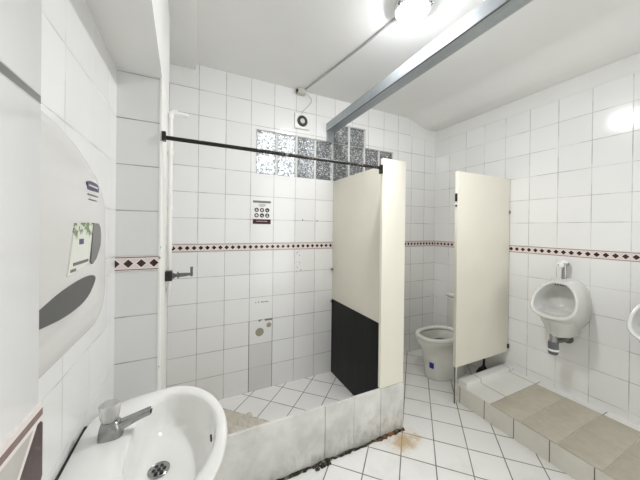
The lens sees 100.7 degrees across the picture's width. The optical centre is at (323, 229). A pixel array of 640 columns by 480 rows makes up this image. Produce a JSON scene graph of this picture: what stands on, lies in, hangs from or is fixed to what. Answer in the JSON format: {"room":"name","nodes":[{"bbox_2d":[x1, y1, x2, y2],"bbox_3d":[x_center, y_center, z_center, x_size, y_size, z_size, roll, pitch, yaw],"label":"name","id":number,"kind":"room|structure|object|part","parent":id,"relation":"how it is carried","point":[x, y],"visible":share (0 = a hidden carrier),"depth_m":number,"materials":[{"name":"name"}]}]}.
{"room":"public restroom","nodes":[
{"label":"public restroom","id":0,"kind":"room"},
{"bbox_2d":[0,0,41,444],"bbox_3d":[0.008,0.022,-0.587,0.307,2.755,1.572,1,0,-26],"label":"wall","id":1,"kind":"structure","parent":0,"point":[20,20],"depth_m":0.16,"materials":[{"name":"tile"}]},
{"bbox_2d":[0,401,42,479],"bbox_3d":[0.144,0.161,-0.520,0.004,0.068,1.570,1,0,-26],"label":"band","id":2,"kind":"object","parent":1,"relation":"attached to","point":[21,452],"visible":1,"depth_m":0.17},
{"bbox_2d":[38,0,116,479],"bbox_3d":[-0.769,0.348,0.762,0.100,2.075,1.528,1,0,-26],"label":"wall","id":3,"kind":"structure","parent":0,"point":[79,71],"depth_m":0.80,"materials":[{"name":"white tile"}]},
{"bbox_2d":[38,110,105,379],"bbox_3d":[-0.456,-0.009,0.399,0.136,0.480,0.590,1,0,-26],"label":"dispenser","id":4,"kind":"object","parent":3,"relation":"attached to","point":[72,208],"visible":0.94,"depth_m":0.41,"materials":[{"name":"white plastic"}]},
{"bbox_2d":[55,386,227,479],"bbox_3d":[-0.488,0.704,0.755,0.406,0.176,0.607,1,0,-26],"label":"basin","id":5,"kind":"object","parent":3,"relation":"attached to","point":[184,436],"visible":0.95,"depth_m":0.85,"materials":[{"name":"ceramic"}]},
{"bbox_2d":[97,398,151,443],"bbox_3d":[-0.599,0.567,0.805,0.136,0.098,0.052,1,0,-26],"label":"faucet","id":6,"kind":"object","parent":5,"relation":"on","point":[112,426],"visible":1,"depth_m":0.78,"materials":[{"name":"silver metal"}]},
{"bbox_3d":[-0.634,0.543,0.788,0.054,0.052,0.049,1,0,-26],"label":"knob","id":7,"kind":"part","parent":6,"relation":"part of","materials":[{"name":"white plastic"}]},
{"bbox_2d":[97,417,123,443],"bbox_3d":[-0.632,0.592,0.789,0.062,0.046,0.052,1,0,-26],"label":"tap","id":8,"kind":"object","parent":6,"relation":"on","point":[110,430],"depth_m":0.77,"materials":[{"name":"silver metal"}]},
{"bbox_3d":[-0.582,0.584,0.813,0.089,0.048,0.034,1,0,-26],"label":"spout","id":9,"kind":"part","parent":6,"relation":"part of","materials":[{"name":"silver metal"}]},
{"bbox_2d":[84,0,169,105],"bbox_3d":[-0.659,-1.028,0.803,0.307,0.680,1.528,1,0,-26],"label":"ceiling","id":10,"kind":"structure","parent":0,"point":[135,33],"depth_m":0.96,"materials":[{"name":"paint"}]},
{"bbox_2d":[114,68,159,402],"bbox_3d":[-0.899,0.344,1.332,0.165,2.075,0.350,1,0,-26],"label":"wall","id":11,"kind":"structure","parent":0,"point":[138,94],"depth_m":1.17,"materials":[{"name":"white tile"}]},
{"bbox_2d":[115,255,158,271],"bbox_3d":[-0.822,0.151,1.172,0.160,0.064,0.002,1,0,-26],"label":"trim","id":12,"kind":"structure","parent":11,"relation":"attached to","point":[123,263],"depth_m":1.17,"materials":[{"name":"white tile"}]},
{"bbox_2d":[157,77,168,389],"bbox_3d":[-0.827,0.345,1.369,0.011,2.075,0.358,1,0,-26],"label":"trim","id":13,"kind":"structure","parent":11,"relation":"attached to","point":[164,108],"depth_m":1.28,"materials":[{"name":"paint"}]},
{"bbox_2d":[166,110,187,294],"bbox_3d":[-0.812,-0.148,1.476,0.100,1.021,0.029,1,0,-26],"label":"pipe","id":14,"kind":"object","parent":11,"relation":"attached to","point":[172,113],"visible":1,"depth_m":1.45,"materials":[{"name":"white plastic"}]},
{"bbox_2d":[165,267,192,281],"bbox_3d":[-0.778,0.241,1.435,0.132,0.068,0.046,1,0,-26],"label":"tap","id":15,"kind":"object","parent":14,"relation":"attached to","point":[169,275],"visible":1,"depth_m":1.42,"materials":[{"name":"black paint"}]},
{"bbox_2d":[162,131,382,173],"bbox_3d":[-0.174,-0.407,1.489,1.256,0.065,0.034,1,0,-26],"label":"curtain rod","id":16,"kind":"object","parent":11,"relation":"attached to","point":[164,137],"visible":1,"depth_m":1.41,"materials":[{"name":"black paint"}]},
{"bbox_2d":[166,64,435,399],"bbox_3d":[-0.060,0.011,2.578,3.300,2.755,0.120,1,0,-26],"label":"wall","id":17,"kind":"structure","parent":0,"point":[214,314],"depth_m":2.26,"materials":[{"name":"white tile"}]},
{"bbox_2d":[255,328,263,335],"bbox_3d":[-0.546,0.885,2.279,0.072,0.072,0.005,1,0,-26],"label":"plug","id":18,"kind":"object","parent":17,"relation":"attached to","point":[259,331],"visible":1,"depth_m":2.28,"materials":[{"name":"beige plastic"}]},
{"bbox_2d":[253,200,270,223],"bbox_3d":[-0.527,-0.144,2.280,0.154,0.199,0.003,1,0,-26],"label":"notice","id":19,"kind":"object","parent":17,"relation":"attached to","point":[261,209],"visible":1,"depth_m":2.28,"materials":[{"name":"paper"}]},
{"bbox_2d":[294,112,309,130],"bbox_3d":[-0.192,-0.984,2.421,0.146,0.138,0.029,1,0,-26],"label":"fan","id":20,"kind":"object","parent":17,"relation":"attached to","point":[301,121],"visible":1,"depth_m":2.41,"materials":[{"name":"white plastic"}]},
{"bbox_2d":[169,64,435,141],"bbox_3d":[0.100,-1.166,2.576,2.792,0.208,0.004,1,0,-26],"label":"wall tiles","id":21,"kind":"structure","parent":17,"relation":"attached to","point":[180,75],"depth_m":2.03,"materials":[{"name":"white tile"}]},
{"bbox_2d":[172,241,433,252],"bbox_3d":[0.084,0.158,2.582,2.795,0.064,0.002,1,0,-26],"label":"trim","id":22,"kind":"structure","parent":17,"relation":"attached to","point":[177,248],"depth_m":2.27,"materials":[{"name":"white tile"}]},
{"bbox_2d":[255,126,392,180],"bbox_3d":[0.078,-0.751,2.618,1.492,0.566,0.072,1,0,-26],"label":"window","id":23,"kind":"structure","parent":17,"relation":"in","point":[348,145],"depth_m":2.51,"materials":[{"name":"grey glass"}]},
{"bbox_2d":[218,349,574,479],"bbox_3d":[0.712,1.453,0.965,3.300,0.101,3.720,1,0,-26],"label":"floor","id":24,"kind":"structure","parent":0,"point":[442,439],"depth_m":1.77,"materials":[{"name":"tile"}]},
{"bbox_2d":[227,412,257,433],"bbox_3d":[-0.569,1.372,1.866,0.210,0.025,0.201,1,0,-26],"label":"stain","id":25,"kind":"object","parent":24,"relation":"on","point":[245,422],"visible":0.89,"depth_m":1.86,"materials":[{"name":"beige"}]},
{"bbox_2d":[214,405,324,479],"bbox_3d":[-0.377,1.221,1.404,0.853,0.336,0.017,1,0,-26],"label":"kerb slab","id":26,"kind":"object","parent":24,"relation":"on","point":[276,449],"visible":0.7,"depth_m":1.45,"materials":[{"name":"stone"}]},
{"bbox_2d":[313,461,330,470],"bbox_3d":[-0.006,1.386,1.558,0.114,0.013,0.043,1,0,-26],"label":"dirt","id":27,"kind":"structure","parent":24,"relation":"on","point":[326,463],"depth_m":1.55,"materials":[{"name":"black soil"}]},
{"bbox_2d":[324,396,353,458],"bbox_3d":[0.099,1.227,1.636,0.201,0.332,0.017,1,0,-26],"label":"kerb slab","id":28,"kind":"object","parent":24,"relation":"on","point":[339,415],"visible":1,"depth_m":1.63,"materials":[{"name":"stone"}]},
{"bbox_2d":[353,388,380,447],"bbox_3d":[0.285,1.230,1.727,0.209,0.331,0.016,1,0,-26],"label":"kerb slab","id":29,"kind":"object","parent":24,"relation":"on","point":[367,405],"visible":0.97,"depth_m":1.72,"materials":[{"name":"stone"}]},
{"bbox_2d":[330,158,405,395],"bbox_3d":[0.284,0.459,2.196,0.200,1.866,0.872,1,0,-26],"label":"wall","id":30,"kind":"structure","parent":24,"relation":"on","point":[368,268],"depth_m":2.04,"materials":[{"name":"beige laminate"}]},
{"bbox_2d":[277,427,404,479],"bbox_3d":[0.030,1.388,1.589,1.181,0.036,0.038,1,0,-26],"label":"trim","id":31,"kind":"structure","parent":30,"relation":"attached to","point":[385,436],"depth_m":1.64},
{"bbox_3d":[0.267,1.036,2.202,0.004,0.710,0.854,1,0,-26],"label":"kick panel","id":32,"kind":"part","parent":30,"relation":"part of","materials":[{"name":"black laminate"}]},
{"bbox_3d":[0.286,0.436,2.210,0.028,1.796,0.848,1,0,-26],"label":"panel","id":33,"kind":"part","parent":30,"relation":"part of","materials":[{"name":"beige laminate"}]},
{"bbox_3d":[0.472,0.296,1.814,0.200,1.534,0.024,1,0,-26],"label":"post","id":34,"kind":"part","parent":30,"relation":"part of","materials":[{"name":"beige laminate"}]},
{"bbox_2d":[380,382,403,435],"bbox_3d":[0.469,1.232,1.817,0.197,0.330,0.017,1,0,-26],"label":"kerb slab","id":35,"kind":"object","parent":24,"relation":"on","point":[392,397],"visible":0.98,"depth_m":1.81,"materials":[{"name":"stone"}]},
{"bbox_2d":[415,292,465,381],"bbox_3d":[1.217,1.035,2.604,0.706,0.737,0.364,1,0,-26],"label":"toilet","id":36,"kind":"object","parent":24,"relation":"on","point":[435,342],"visible":0.59,"depth_m":2.45,"materials":[{"name":"ceramic"}]},
{"bbox_3d":[1.123,1.005,2.558,0.496,0.020,0.364,1,0,-26],"label":"seat","id":37,"kind":"part","parent":36,"relation":"part of","materials":[{"name":"ceramic"}]},
{"bbox_3d":[1.150,1.210,2.573,0.548,0.386,0.352,1,0,-26],"label":"bowl","id":38,"kind":"part","parent":36,"relation":"part of","materials":[{"name":"ceramic"}]},
{"bbox_3d":[1.454,0.692,2.708,0.197,0.028,0.335,1,0,-26],"label":"tank lid","id":39,"kind":"part","parent":36,"relation":"part of","materials":[{"name":"ceramic"}]},
{"bbox_3d":[1.453,0.864,2.709,0.180,0.315,0.315,1,0,-26],"label":"tank","id":40,"kind":"part","parent":36,"relation":"part of","materials":[{"name":"ceramic"}]},
{"bbox_2d":[476,358,486,372],"bbox_3d":[1.527,1.148,2.517,0.132,0.520,0.132,1,0,-26],"label":"plunger","id":41,"kind":"object","parent":24,"relation":"on","point":[483,367],"visible":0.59,"depth_m":2.51,"materials":[{"name":"black rubber"}]},
{"bbox_2d":[476,365,486,372],"bbox_3d":[1.524,1.353,2.518,0.132,0.110,0.132,1,0,-26],"label":"cup","id":42,"kind":"object","parent":41,"relation":"on","point":[483,367],"depth_m":2.51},
{"bbox_2d":[453,171,510,403],"bbox_3d":[1.381,0.473,2.284,0.718,1.868,0.036,1,0,-26],"label":"wall","id":43,"kind":"structure","parent":24,"relation":"on","point":[482,202],"depth_m":2.25,"materials":[{"name":"beige laminate"}]},
{"bbox_3d":[1.059,1.258,2.136,0.011,0.292,0.011,1,0,42],"label":"leg","id":44,"kind":"part","parent":43,"relation":"part of","materials":[{"name":"metal"}]},
{"bbox_2d":[457,385,613,479],"bbox_3d":[1.998,1.351,1.063,0.665,0.135,2.770,1,0,-26],"label":"platform","id":45,"kind":"object","parent":24,"relation":"on","point":[576,468],"visible":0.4,"depth_m":1.68,"materials":[{"name":"tile"}]},
{"bbox_2d":[459,363,513,387],"bbox_3d":[1.416,1.252,2.280,0.645,0.041,0.074,1,0,-26],"label":"kerb","id":46,"kind":"object","parent":45,"relation":"on","point":[485,375],"visible":1,"depth_m":2.24,"materials":[{"name":"white tile"}]},
{"bbox_2d":[457,370,639,471],"bbox_3d":[1.999,1.282,1.063,0.663,0.004,2.770,1,0,-26],"label":"floor","id":47,"kind":"structure","parent":45,"relation":"on","point":[495,389],"depth_m":2.09,"materials":[{"name":"white tile"}]},
{"bbox_2d":[491,384,564,422],"bbox_3d":[1.518,1.272,1.959,0.592,0.010,0.193,1,0,-26],"label":"paver","id":48,"kind":"object","parent":47,"relation":"on","point":[529,401],"visible":1,"depth_m":1.94,"materials":[{"name":"beige tile"}]},
{"bbox_2d":[521,398,600,444],"bbox_3d":[1.604,1.274,1.783,0.592,0.010,0.193,1,0,-26],"label":"paver","id":49,"kind":"object","parent":47,"relation":"on","point":[555,423],"visible":1,"depth_m":1.76,"materials":[{"name":"beige tile"}]},
{"bbox_2d":[558,414,639,471],"bbox_3d":[1.690,1.275,1.606,0.592,0.010,0.193,1,0,-26],"label":"paver","id":50,"kind":"object","parent":47,"relation":"on","point":[603,440],"visible":1,"depth_m":1.58,"materials":[{"name":"beige tile"}]},
{"bbox_2d":[604,440,639,479],"bbox_3d":[1.777,1.277,1.429,0.592,0.010,0.193,1,0,-26],"label":"paver","id":51,"kind":"object","parent":47,"relation":"on","point":[627,467],"visible":1,"depth_m":1.42,"materials":[{"name":"beige tile"}]},
{"bbox_2d":[196,0,633,116],"bbox_3d":[0.767,-1.301,0.911,3.300,0.100,3.820,1,0,-26],"label":"ceiling","id":52,"kind":"structure","parent":0,"point":[292,44],"depth_m":1.77,"materials":[{"name":"paint"}]},
{"bbox_2d":[168,0,196,69],"bbox_3d":[-0.302,-1.248,0.434,0.191,0.070,3.500,1,0,-26],"label":"ceiling","id":53,"kind":"structure","parent":52,"relation":"attached to","point":[183,13],"depth_m":1.65,"materials":[{"name":"paint"}]},
{"bbox_2d":[296,87,305,95],"bbox_3d":[-0.204,-1.243,2.397,0.086,0.048,0.053,1,0,-26],"label":"junction box","id":54,"kind":"object","parent":52,"relation":"attached to","point":[300,91],"visible":0.99,"depth_m":2.38,"materials":[{"name":"plastic"}]},
{"bbox_2d":[305,18,395,89],"bbox_3d":[0.139,-1.254,1.982,0.026,0.015,1.061,1,0,-36],"label":"cable conduit","id":55,"kind":"object","parent":52,"relation":"attached to","point":[393,19],"visible":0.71,"depth_m":1.87,"materials":[{"name":"plastic"}]},
{"bbox_2d":[394,0,432,26],"bbox_3d":[0.492,-1.220,1.473,0.207,0.074,0.196,1,0,-26],"label":"ceiling lamp","id":56,"kind":"object","parent":52,"relation":"attached to","point":[406,12],"visible":1,"depth_m":1.45,"materials":[{"name":"white paint"}]},
{"bbox_2d":[406,0,639,131],"bbox_3d":[1.939,-1.212,1.472,0.500,0.113,3.600,1,0,-26],"label":"ceiling","id":57,"kind":"structure","parent":52,"relation":"attached to","point":[615,36],"depth_m":1.96,"materials":[{"name":"paint"}]},
{"bbox_2d":[433,72,639,425],"bbox_3d":[2.184,0.042,1.603,0.120,2.755,3.600,1,0,-26],"label":"wall","id":58,"kind":"structure","parent":0,"point":[571,164],"depth_m":2.04,"materials":[{"name":"white tile"}]},
{"bbox_2d":[434,241,639,262],"bbox_3d":[2.128,0.186,1.576,0.002,0.064,3.598,1,0,-26],"label":"trim","id":59,"kind":"structure","parent":58,"relation":"attached to","point":[567,252],"depth_m":2.02,"materials":[{"name":"white tile"}]},
{"bbox_2d":[436,52,639,141],"bbox_3d":[2.143,-1.105,1.572,0.004,0.154,3.600,1,0,-26],"label":"trim","id":60,"kind":"structure","parent":58,"relation":"attached to","point":[629,65],"depth_m":2.15,"materials":[{"name":"white paint"}]},
{"bbox_2d":[530,260,591,354],"bbox_3d":[1.765,0.590,1.992,0.282,0.702,0.296,1,0,-26],"label":"urinal","id":61,"kind":"object","parent":58,"relation":"attached to","point":[563,304],"visible":1,"depth_m":1.97,"materials":[{"name":"ceramic"}]},
{"bbox_2d":[548,340,558,354],"bbox_3d":[1.726,0.891,1.989,0.066,0.098,0.066,1,0,-26],"label":"drain pipe","id":62,"kind":"object","parent":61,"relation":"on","point":[553,345],"depth_m":1.97,"materials":[{"name":"grey plastic"}]},
{"bbox_2d":[533,284,574,317],"bbox_3d":[1.757,0.524,1.987,0.234,0.224,0.244,1,0,-26],"label":"bowl","id":63,"kind":"object","parent":61,"relation":"on","point":[549,300],"depth_m":2.04,"materials":[{"name":"ceramic"}]},
{"bbox_2d":[627,302,639,341],"bbox_3d":[1.991,0.594,1.529,0.282,0.702,0.296,1,0,-26],"label":"urinal","id":64,"kind":"object","parent":58,"relation":"attached to","point":[633,321],"visible":1,"depth_m":1.61,"materials":[{"name":"ceramic"}]},
{"bbox_2d":[631,309,639,335],"bbox_3d":[1.982,0.528,1.524,0.234,0.224,0.244,1,0,-26],"label":"bowl","id":65,"kind":"object","parent":64,"relation":"on","point":[635,313],"depth_m":1.61,"materials":[{"name":"ceramic"}]},
{"bbox_3d":[1.477,0.041,-0.800,3.500,2.755,0.100,1,0,-26],"label":"wall","id":66,"kind":"structure","parent":0,"visible":0},
{"bbox_2d":[326,0,532,142],"bbox_3d":[0.859,-0.911,0.947,0.092,0.172,3.599,1,0,-26],"label":"steel beam","id":67,"kind":"structure","parent":66,"relation":"attached to","point":[489,13],"depth_m":1.43,"materials":[{"name":"metal"}]},
{"bbox_3d":[0.068,-0.890,2.558,0.070,0.100,0.011,1,0,-26],"label":"wall plate","id":68,"kind":"part","parent":67,"relation":"part of","materials":[{"name":"metal"}]}
]}

